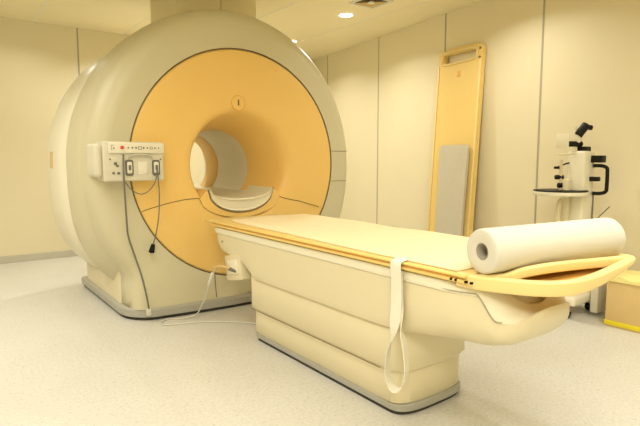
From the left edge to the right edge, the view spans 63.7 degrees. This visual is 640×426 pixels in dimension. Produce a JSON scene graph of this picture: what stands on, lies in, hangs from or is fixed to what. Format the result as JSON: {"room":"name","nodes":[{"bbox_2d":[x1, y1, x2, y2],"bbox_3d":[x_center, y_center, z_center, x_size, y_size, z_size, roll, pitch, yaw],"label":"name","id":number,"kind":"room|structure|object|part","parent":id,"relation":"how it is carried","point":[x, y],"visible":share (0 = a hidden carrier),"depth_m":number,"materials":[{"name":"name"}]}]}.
{"room":"radiology room","nodes":[
{"label":"radiology room","id":0,"kind":"room"},
{"bbox_2d":[0,17,203,255],"bbox_3d":[-2.950,-0.872,6.518,8.800,2.800,0.150,-4,7,-37],"label":"wall","id":1,"kind":"structure","parent":0,"point":[39,61],"depth_m":6.09,"materials":[{"name":"paint"}]},
{"bbox_2d":[0,250,77,263],"bbox_3d":[-3.200,0.508,6.368,7.650,0.085,0.014,-4,7,-37],"label":"baseboard","id":2,"kind":"structure","parent":1,"relation":"attached to","point":[65,253],"depth_m":6.20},
{"bbox_2d":[76,28,79,75],"bbox_3d":[-2.960,-0.904,6.411,0.018,2.715,0.003,-4,7,-37],"label":"trim","id":3,"kind":"structure","parent":1,"relation":"attached to","point":[76,28],"depth_m":6.30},
{"bbox_2d":[0,0,481,60],"bbox_3d":[-0.227,-1.944,2.775,8.800,0.100,9.800,-4,7,-37],"label":"ceiling","id":4,"kind":"structure","parent":0,"point":[305,19],"depth_m":5.77,"materials":[{"name":"beige paint"}]},
{"bbox_2d":[32,0,48,21],"bbox_3d":[-0.591,-1.849,2.352,0.012,0.004,9.150,-4,7,-37],"label":"trim","id":5,"kind":"structure","parent":4,"relation":"attached to","point":[47,0],"depth_m":5.55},
{"bbox_2d":[122,16,150,34],"bbox_3d":[0.224,-1.912,2.962,0.012,0.004,9.150,-4,7,-37],"label":"trim","id":6,"kind":"structure","parent":4,"relation":"attached to","point":[149,16],"depth_m":6.12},
{"bbox_2d":[150,0,255,22],"bbox_3d":[-1.170,-1.928,5.159,0.825,0.420,0.680,-4,7,-37],"label":"shaft","id":7,"kind":"object","parent":4,"relation":"attached to","point":[160,9],"visible":0.23,"depth_m":4.91,"materials":[{"name":"beige paint"}]},
{"bbox_3d":[-1.324,-1.936,5.041,0.440,0.380,0.680,-4,7,-37],"label":"casing","id":8,"kind":"part","parent":7,"relation":"part of","materials":[{"name":"beige paint"}]},
{"bbox_3d":[-0.992,-1.942,5.292,0.379,0.420,0.680,-4,7,-37],"label":"casing","id":9,"kind":"part","parent":7,"relation":"part of","materials":[{"name":"beige paint"}]},
{"bbox_2d":[259,0,302,18],"bbox_3d":[1.038,-1.975,3.573,0.012,0.004,9.150,-4,7,-37],"label":"trim","id":10,"kind":"structure","parent":4,"relation":"attached to","point":[300,0],"depth_m":5.49,"materials":[{"name":"beige"}]},
{"bbox_2d":[337,12,354,17],"bbox_3d":[0.287,-2.191,5.706,0.200,0.007,0.200,-4,7,-37],"label":"recessed light","id":11,"kind":"object","parent":4,"relation":"in","point":[344,14],"visible":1,"depth_m":5.70,"materials":[{"name":"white glass"}]},
{"bbox_2d":[349,0,393,8],"bbox_3d":[0.520,-2.139,5.234,0.320,0.015,0.320,-4,7,-37],"label":"ceiling vent","id":12,"kind":"object","parent":4,"relation":"in","point":[371,4],"visible":1,"depth_m":5.25,"materials":[{"name":"metal"}]},
{"bbox_2d":[0,256,639,425],"bbox_3d":[-0.227,0.941,3.072,8.800,0.100,9.800,-4,7,-37],"label":"floor","id":13,"kind":"structure","parent":0,"point":[68,358],"depth_m":2.87,"materials":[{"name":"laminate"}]},
{"bbox_2d":[47,9,346,319],"bbox_3d":[-1.087,-0.523,4.838,2.448,2.450,1.898,-4,7,-37],"label":"scanner","id":14,"kind":"object","parent":13,"relation":"on","point":[265,122],"visible":0.99,"depth_m":4.02,"materials":[{"name":"plastic"}]},
{"bbox_2d":[125,160,133,175],"bbox_3d":[-1.308,-0.309,3.534,0.052,0.108,0.016,-4,7,-37],"label":"socket","id":15,"kind":"object","parent":14,"relation":"attached to","point":[129,164],"depth_m":3.52,"materials":[{"name":"white plastic"}]},
{"bbox_3d":[-1.350,-0.366,3.651,0.410,0.270,0.235,-4,7,-37],"label":"control panel","id":16,"kind":"part","parent":14,"relation":"part of","materials":[{"name":"plastic"}]},
{"bbox_3d":[-1.237,-0.314,3.590,0.062,0.090,0.008,-4,7,-37],"label":"plate","id":17,"kind":"part","parent":14,"relation":"part of","materials":[{"name":"white plastic"}]},
{"bbox_2d":[152,160,159,174],"bbox_3d":[-1.160,-0.321,3.645,0.052,0.108,0.016,-4,7,-37],"label":"socket","id":18,"kind":"object","parent":14,"relation":"attached to","point":[155,163],"depth_m":3.63,"materials":[{"name":"white plastic"}]},
{"bbox_2d":[160,227,569,414],"bbox_3d":[-0.001,0.531,3.036,1.021,0.723,2.698,-4,7,-37],"label":"table","id":19,"kind":"object","parent":13,"relation":"on","point":[329,313],"visible":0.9,"depth_m":2.54,"materials":[{"name":"beige plastic"}]},
{"bbox_3d":[-0.606,0.374,3.571,0.012,0.125,0.156,-4,7,-37],"label":"plate","id":20,"kind":"part","parent":19,"relation":"part of","materials":[{"name":"white plastic"}]},
{"bbox_2d":[385,257,408,392],"bbox_3d":[0.368,0.494,2.284,0.139,0.588,0.145,-4,7,-37],"label":"strap","id":21,"kind":"object","parent":19,"relation":"hanging from","point":[396,313],"visible":0.97,"depth_m":2.27,"materials":[{"name":"white fabric"}]},
{"bbox_2d":[205,214,635,296],"bbox_3d":[0.256,0.138,3.029,0.792,0.101,2.717,-4,7,-37],"label":"frame","id":22,"kind":"object","parent":19,"relation":"on","point":[566,278],"visible":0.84,"depth_m":2.03,"materials":[{"name":"yellow plastic"}]},
{"bbox_2d":[232,214,472,271],"bbox_3d":[0.195,0.112,3.117,0.740,0.021,2.150,-4,7,-37],"label":"pad","id":23,"kind":"object","parent":22,"relation":"on","point":[435,249],"visible":0.86,"depth_m":2.83,"materials":[{"name":"paper"}]},
{"bbox_3d":[0.960,0.236,2.110,0.780,0.095,0.391,-4,7,-37],"label":"handle rail","id":24,"kind":"part","parent":22,"relation":"part of","materials":[{"name":"yellow plastic"}]},
{"bbox_2d":[467,218,625,273],"bbox_3d":[0.955,0.129,2.144,0.732,0.187,0.179,-3,6,-24],"label":"paper roll","id":25,"kind":"object","parent":22,"relation":"on","point":[507,248],"visible":1,"depth_m":2.04,"materials":[{"name":"white paper"}]},
{"bbox_2d":[435,145,469,235],"bbox_3d":[1.383,-0.039,5.478,0.104,1.359,0.430,-3,7,-29],"label":"pad","id":26,"kind":"object","parent":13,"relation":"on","point":[453,159],"visible":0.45,"depth_m":5.44,"materials":[{"name":"fabric"}]},
{"bbox_2d":[427,43,485,236],"bbox_3d":[1.432,-0.557,5.511,0.199,2.385,0.640,-3,7,-29],"label":"board","id":27,"kind":"object","parent":13,"relation":"on","point":[459,92],"visible":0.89,"depth_m":5.39,"materials":[{"name":"plastic"}]},
{"bbox_3d":[1.260,-0.529,5.768,0.014,2.175,0.024,1,5,-29],"label":"rail","id":28,"kind":"part","parent":27,"relation":"part of","materials":[{"name":"yellow plastic"}]},
{"bbox_3d":[1.554,-0.474,5.239,0.014,2.175,0.024,1,5,-29],"label":"rail","id":29,"kind":"part","parent":27,"relation":"part of","materials":[{"name":"yellow plastic"}]},
{"bbox_2d":[533,122,609,317],"bbox_3d":[1.948,0.038,4.054,0.450,1.494,0.510,-4,7,-37],"label":"trolley","id":30,"kind":"object","parent":13,"relation":"on","point":[576,191],"visible":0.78,"depth_m":4.00,"materials":[{"name":"white plastic"}]},
{"bbox_3d":[1.928,0.065,4.099,0.154,0.452,0.085,-1,6,-9],"label":"tray arm","id":31,"kind":"part","parent":30,"relation":"part of","materials":[{"name":"beige plastic"}]},
{"bbox_3d":[1.891,-0.283,4.072,0.064,0.036,0.035,0,6,2],"label":"focus knob","id":32,"kind":"part","parent":30,"relation":"part of","materials":[{"name":"black plastic"}]},
{"bbox_2d":[533,188,588,196],"bbox_3d":[1.895,-0.162,4.062,0.400,0.041,0.400,-4,7,-37],"label":"tray","id":33,"kind":"object","parent":30,"relation":"on","point":[560,192],"depth_m":3.94,"materials":[{"name":"white plastic"}]},
{"bbox_3d":[2.008,-0.573,4.049,0.042,0.212,0.024,0,6,-3],"label":"post","id":34,"kind":"part","parent":30,"relation":"part of","materials":[{"name":"white plastic"}]},
{"bbox_3d":[2.001,-0.541,4.040,0.117,0.044,0.044,-1,6,-6],"label":"knob","id":35,"kind":"part","parent":30,"relation":"part of","materials":[{"name":"black plastic"}]},
{"bbox_3d":[2.189,-0.260,4.012,0.117,0.245,0.037,5,8,41],"label":"handle","id":36,"kind":"part","parent":30,"relation":"part of","materials":[{"name":"black plastic"}]},
{"bbox_2d":[604,270,639,333],"bbox_3d":[2.342,0.631,3.649,0.328,0.397,0.495,-4,7,-37],"label":"cardboard box","id":37,"kind":"object","parent":13,"relation":"on","point":[622,311],"visible":0.84,"depth_m":3.65,"materials":[{"name":"beige cardboard"}]},
{"bbox_2d":[313,0,639,270],"bbox_3d":[2.179,-0.665,4.509,0.149,2.800,9.563,-3,7,-29],"label":"wall","id":38,"kind":"structure","parent":0,"point":[591,67],"depth_m":4.98,"materials":[{"name":"paint"}]},
{"bbox_2d":[327,55,327,84],"bbox_3d":[0.116,-1.072,8.046,0.006,2.715,0.018,-4,7,-37],"label":"trim","id":39,"kind":"structure","parent":38,"relation":"attached to","point":[327,55],"depth_m":7.93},
{"bbox_2d":[297,0,429,42],"bbox_3d":[1.853,-2.038,4.184,0.012,0.004,9.150,-4,7,-37],"label":"trim","id":40,"kind":"structure","parent":38,"relation":"attached to","point":[427,0],"depth_m":5.89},
{"bbox_2d":[376,37,378,223],"bbox_3d":[0.770,-0.951,6.874,0.006,2.715,0.018,-4,7,-37],"label":"trim","id":41,"kind":"structure","parent":38,"relation":"attached to","point":[378,37],"depth_m":6.86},
{"bbox_2d":[444,13,446,51],"bbox_3d":[1.381,-0.839,5.780,0.006,2.715,0.018,-4,7,-37],"label":"trim","id":42,"kind":"structure","parent":38,"relation":"attached to","point":[445,13],"depth_m":5.66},
{"bbox_2d":[534,0,544,223],"bbox_3d":[1.990,-0.726,4.687,0.006,2.715,0.018,-4,7,-37],"label":"trim","id":43,"kind":"structure","parent":38,"relation":"attached to","point":[543,0],"depth_m":4.66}
]}

